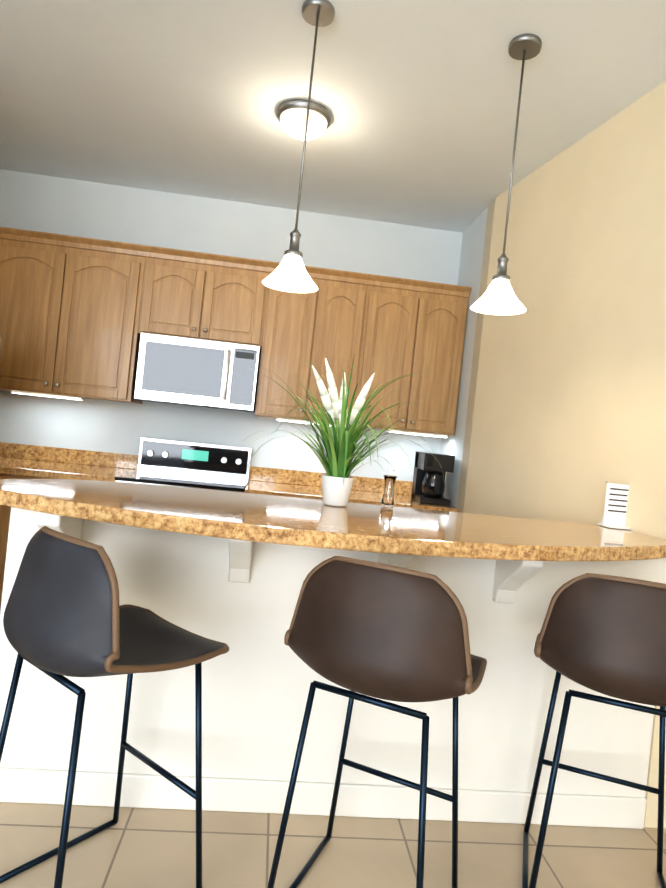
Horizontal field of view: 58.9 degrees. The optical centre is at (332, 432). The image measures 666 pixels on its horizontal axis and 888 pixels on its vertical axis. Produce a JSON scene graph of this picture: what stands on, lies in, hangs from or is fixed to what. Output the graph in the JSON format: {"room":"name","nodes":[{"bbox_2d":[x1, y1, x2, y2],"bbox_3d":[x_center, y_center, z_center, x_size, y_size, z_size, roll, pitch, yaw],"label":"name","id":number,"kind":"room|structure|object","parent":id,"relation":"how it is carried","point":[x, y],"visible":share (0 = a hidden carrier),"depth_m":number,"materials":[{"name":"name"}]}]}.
{"room":"kitchen","nodes":[
{"label":"kitchen","id":0,"kind":"room"},
{"bbox_2d":[0,169,462,481],"bbox_3d":[-0.731,-0.205,4.263,4.140,2.870,0.120,6,0,-5],"label":"wall","id":1,"kind":"structure","parent":0,"point":[63,206],"depth_m":4.18,"materials":[{"name":"white paint"}]},
{"bbox_2d":[0,231,147,403],"bbox_3d":[-1.743,-0.734,3.927,0.945,0.975,0.346,6,0,-5],"label":"upper cabinet","id":2,"kind":"object","parent":1,"relation":"attached to","point":[79,316],"depth_m":3.76,"materials":[{"name":"brown wood"}]},
{"bbox_2d":[11,390,83,399],"bbox_3d":[-1.847,-0.244,3.823,0.440,0.019,0.060,6,0,-5],"label":"under-cabinet light","id":3,"kind":"object","parent":2,"relation":"attached to","point":[82,398],"depth_m":3.80,"materials":[{"name":"white plastic"}]},
{"bbox_2d":[244,479,459,511],"bbox_3d":[0.103,0.429,3.966,1.355,0.040,0.631,6,0,-5],"label":"countertop","id":4,"kind":"structure","parent":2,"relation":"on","point":[297,490],"depth_m":3.77,"materials":[{"name":"brown stone"}]},
{"bbox_2d":[411,451,454,504],"bbox_3d":[0.670,0.301,3.951,0.200,0.325,0.290,6,0,-5],"label":"coffee maker","id":5,"kind":"object","parent":4,"relation":"on","point":[428,486],"visible":1,"depth_m":3.86,"materials":[{"name":"black plastic"}]},
{"bbox_2d":[140,247,271,346],"bbox_3d":[-0.856,-0.869,4.007,0.800,0.526,0.346,6,0,-5],"label":"upper cabinet","id":6,"kind":"object","parent":1,"relation":"attached to","point":[203,297],"depth_m":3.84,"materials":[{"name":"brown wood"}]},
{"bbox_2d":[134,333,260,411],"bbox_3d":[-0.885,-0.390,3.958,0.756,0.424,0.443,6,0,-5],"label":"microwave","id":7,"kind":"object","parent":6,"relation":"attached to","point":[188,371],"visible":0.98,"depth_m":3.78,"materials":[{"name":"metal"}]},
{"bbox_2d":[0,443,412,494],"bbox_3d":[-0.973,0.248,4.171,3.486,0.100,0.022,6,0,-5],"label":"backsplash","id":8,"kind":"structure","parent":1,"relation":"attached to","point":[9,450],"depth_m":4.12,"materials":[{"name":"brown stone"}]},
{"bbox_2d":[255,263,383,426],"bbox_3d":[-0.119,-0.568,4.078,0.735,0.975,0.346,6,0,-5],"label":"upper cabinet","id":9,"kind":"object","parent":1,"relation":"attached to","point":[336,322],"depth_m":3.91,"materials":[{"name":"brown wood"}]},
{"bbox_2d":[276,418,334,425],"bbox_3d":[-0.178,-0.073,3.979,0.410,0.019,0.060,6,0,-5],"label":"under-cabinet light","id":10,"kind":"object","parent":9,"relation":"attached to","point":[279,419],"depth_m":3.95,"materials":[{"name":"white plastic"}]},
{"bbox_2d":[389,459,399,474],"bbox_3d":[0.450,0.250,4.312,0.070,0.115,0.008,6,0,-5],"label":"electrical outlet","id":11,"kind":"object","parent":1,"relation":"attached to","point":[396,463],"visible":0.85,"depth_m":4.31,"materials":[{"name":"white plastic"}]},
{"bbox_2d":[368,279,469,435],"bbox_3d":[0.486,-0.506,4.135,0.765,0.975,0.346,6,0,-5],"label":"upper cabinet","id":12,"kind":"object","parent":1,"relation":"attached to","point":[421,328],"depth_m":3.97,"materials":[{"name":"brown wood"}]},
{"bbox_2d":[388,429,447,437],"bbox_3d":[0.585,0.006,4.050,0.410,0.019,0.060,6,0,-5],"label":"under-cabinet light","id":13,"kind":"object","parent":12,"relation":"attached to","point":[398,431],"depth_m":4.03,"materials":[{"name":"white plastic"}]},
{"bbox_2d":[0,802,665,887],"bbox_3d":[-0.572,1.281,1.471,12.000,0.050,12.500,6,0,-5],"label":"floor","id":14,"kind":"structure","parent":0,"point":[143,848],"depth_m":1.85,"materials":[{"name":"tile"}]},
{"bbox_2d":[0,475,31,610],"bbox_3d":[-2.052,0.665,3.777,0.453,0.870,0.616,6,0,-5],"label":"base cabinet","id":15,"kind":"object","parent":14,"relation":"on","point":[5,511],"depth_m":3.48,"materials":[{"name":"brown wood"}]},
{"bbox_2d":[0,455,131,481],"bbox_3d":[-2.005,0.213,3.769,1.361,0.040,0.631,6,0,-5],"label":"countertop","id":16,"kind":"structure","parent":15,"relation":"on","point":[38,468],"depth_m":3.61,"materials":[{"name":"brown stone"}]},
{"bbox_2d":[0,526,229,887],"bbox_3d":[-0.608,0.750,1.584,0.617,0.999,0.618,6,0,-5],"label":"bar stool","id":17,"kind":"object","parent":14,"relation":"on","point":[65,614],"visible":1,"depth_m":1.39,"materials":[{"name":"grey leather"}]},
{"bbox_2d":[115,437,251,492],"bbox_3d":[-0.976,0.629,3.816,0.762,1.120,0.682,6,0,-5],"label":"stove","id":18,"kind":"object","parent":14,"relation":"on","point":[165,462],"visible":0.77,"depth_m":4.06,"materials":[{"name":"metal"}]},
{"bbox_2d":[0,523,665,828],"bbox_3d":[0.034,0.816,1.990,2.307,0.999,0.360,6,0,-5],"label":"half wall","id":19,"kind":"structure","parent":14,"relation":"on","point":[231,570],"depth_m":2.01,"materials":[{"name":"white paint"}]},
{"bbox_2d":[0,479,665,578],"bbox_3d":[0.065,0.294,1.945,2.380,0.045,0.734,6,0,-5],"label":"island countertop","id":20,"kind":"structure","parent":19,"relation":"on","point":[126,508],"depth_m":1.81,"materials":[{"name":"brown stone"}]},
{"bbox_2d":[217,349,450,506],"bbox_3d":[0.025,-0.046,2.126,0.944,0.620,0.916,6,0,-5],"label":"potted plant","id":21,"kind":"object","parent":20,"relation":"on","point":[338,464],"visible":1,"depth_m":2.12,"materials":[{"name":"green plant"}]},
{"bbox_2d":[381,475,396,507],"bbox_3d":[0.214,0.225,2.266,0.054,0.120,0.054,6,0,-5],"label":"glass vase","id":22,"kind":"object","parent":20,"relation":"on","point":[387,501],"visible":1,"depth_m":2.25,"materials":[{"name":"brown"}]},
{"bbox_2d":[597,482,630,529],"bbox_3d":[1.147,0.291,2.373,0.116,0.179,0.080,6,0,-5],"label":"stand","id":23,"kind":"object","parent":20,"relation":"on","point":[615,505],"visible":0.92,"depth_m":2.37,"materials":[{"name":"white paper"}]},
{"bbox_2d":[267,556,486,887],"bbox_3d":[0.138,0.826,1.631,0.599,0.999,0.600,6,0,-5],"label":"bar stool","id":24,"kind":"object","parent":14,"relation":"on","point":[381,631],"visible":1,"depth_m":1.42,"materials":[{"name":"brown leather"}]},
{"bbox_2d":[522,573,665,887],"bbox_3d":[0.838,0.898,1.764,0.589,0.999,0.588,6,0,-5],"label":"bar stool","id":25,"kind":"object","parent":14,"relation":"on","point":[603,634],"visible":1,"depth_m":1.60,"materials":[{"name":"brown leather"}]},
{"bbox_2d":[0,0,665,232],"bbox_3d":[-0.271,-1.649,1.469,12.000,0.100,12.500,6,0,-5],"label":"ceiling","id":26,"kind":"structure","parent":0,"point":[417,100],"depth_m":2.74,"materials":[{"name":"paint"}]},
{"bbox_2d":[262,0,334,292],"bbox_3d":[-0.106,-1.061,2.193,0.210,1.034,0.210,6,0,-5],"label":"pendant light","id":27,"kind":"object","parent":26,"relation":"hanging from","point":[289,274],"visible":1,"depth_m":2.19,"materials":[{"name":"white glass"}]},
{"bbox_2d":[276,99,330,139],"bbox_3d":[-0.149,-1.523,2.938,0.276,0.125,0.276,6,0,-5],"label":"dome light","id":28,"kind":"object","parent":26,"relation":"attached to","point":[291,115],"visible":0.96,"depth_m":2.86,"materials":[{"name":"white glass"}]},
{"bbox_2d":[470,34,541,314],"bbox_3d":[0.687,-0.985,2.267,0.210,1.024,0.210,6,0,-5],"label":"pendant light","id":29,"kind":"object","parent":26,"relation":"hanging from","point":[498,297],"visible":1,"depth_m":2.26,"materials":[{"name":"white glass"}]},
{"bbox_2d":[457,199,494,512],"bbox_3d":[3.093,0.187,3.968,4.500,2.870,0.120,6,0,-5],"label":"wall","id":30,"kind":"structure","parent":0,"point":[475,359],"depth_m":3.75,"materials":[{"name":"beige paint"}]},
{"bbox_2d":[440,81,665,827],"bbox_3d":[1.171,-0.010,3.252,0.520,2.870,2.243,6,0,-5],"label":"wall","id":31,"kind":"structure","parent":0,"point":[569,418],"depth_m":2.78,"materials":[{"name":"beige paint"}]}
]}

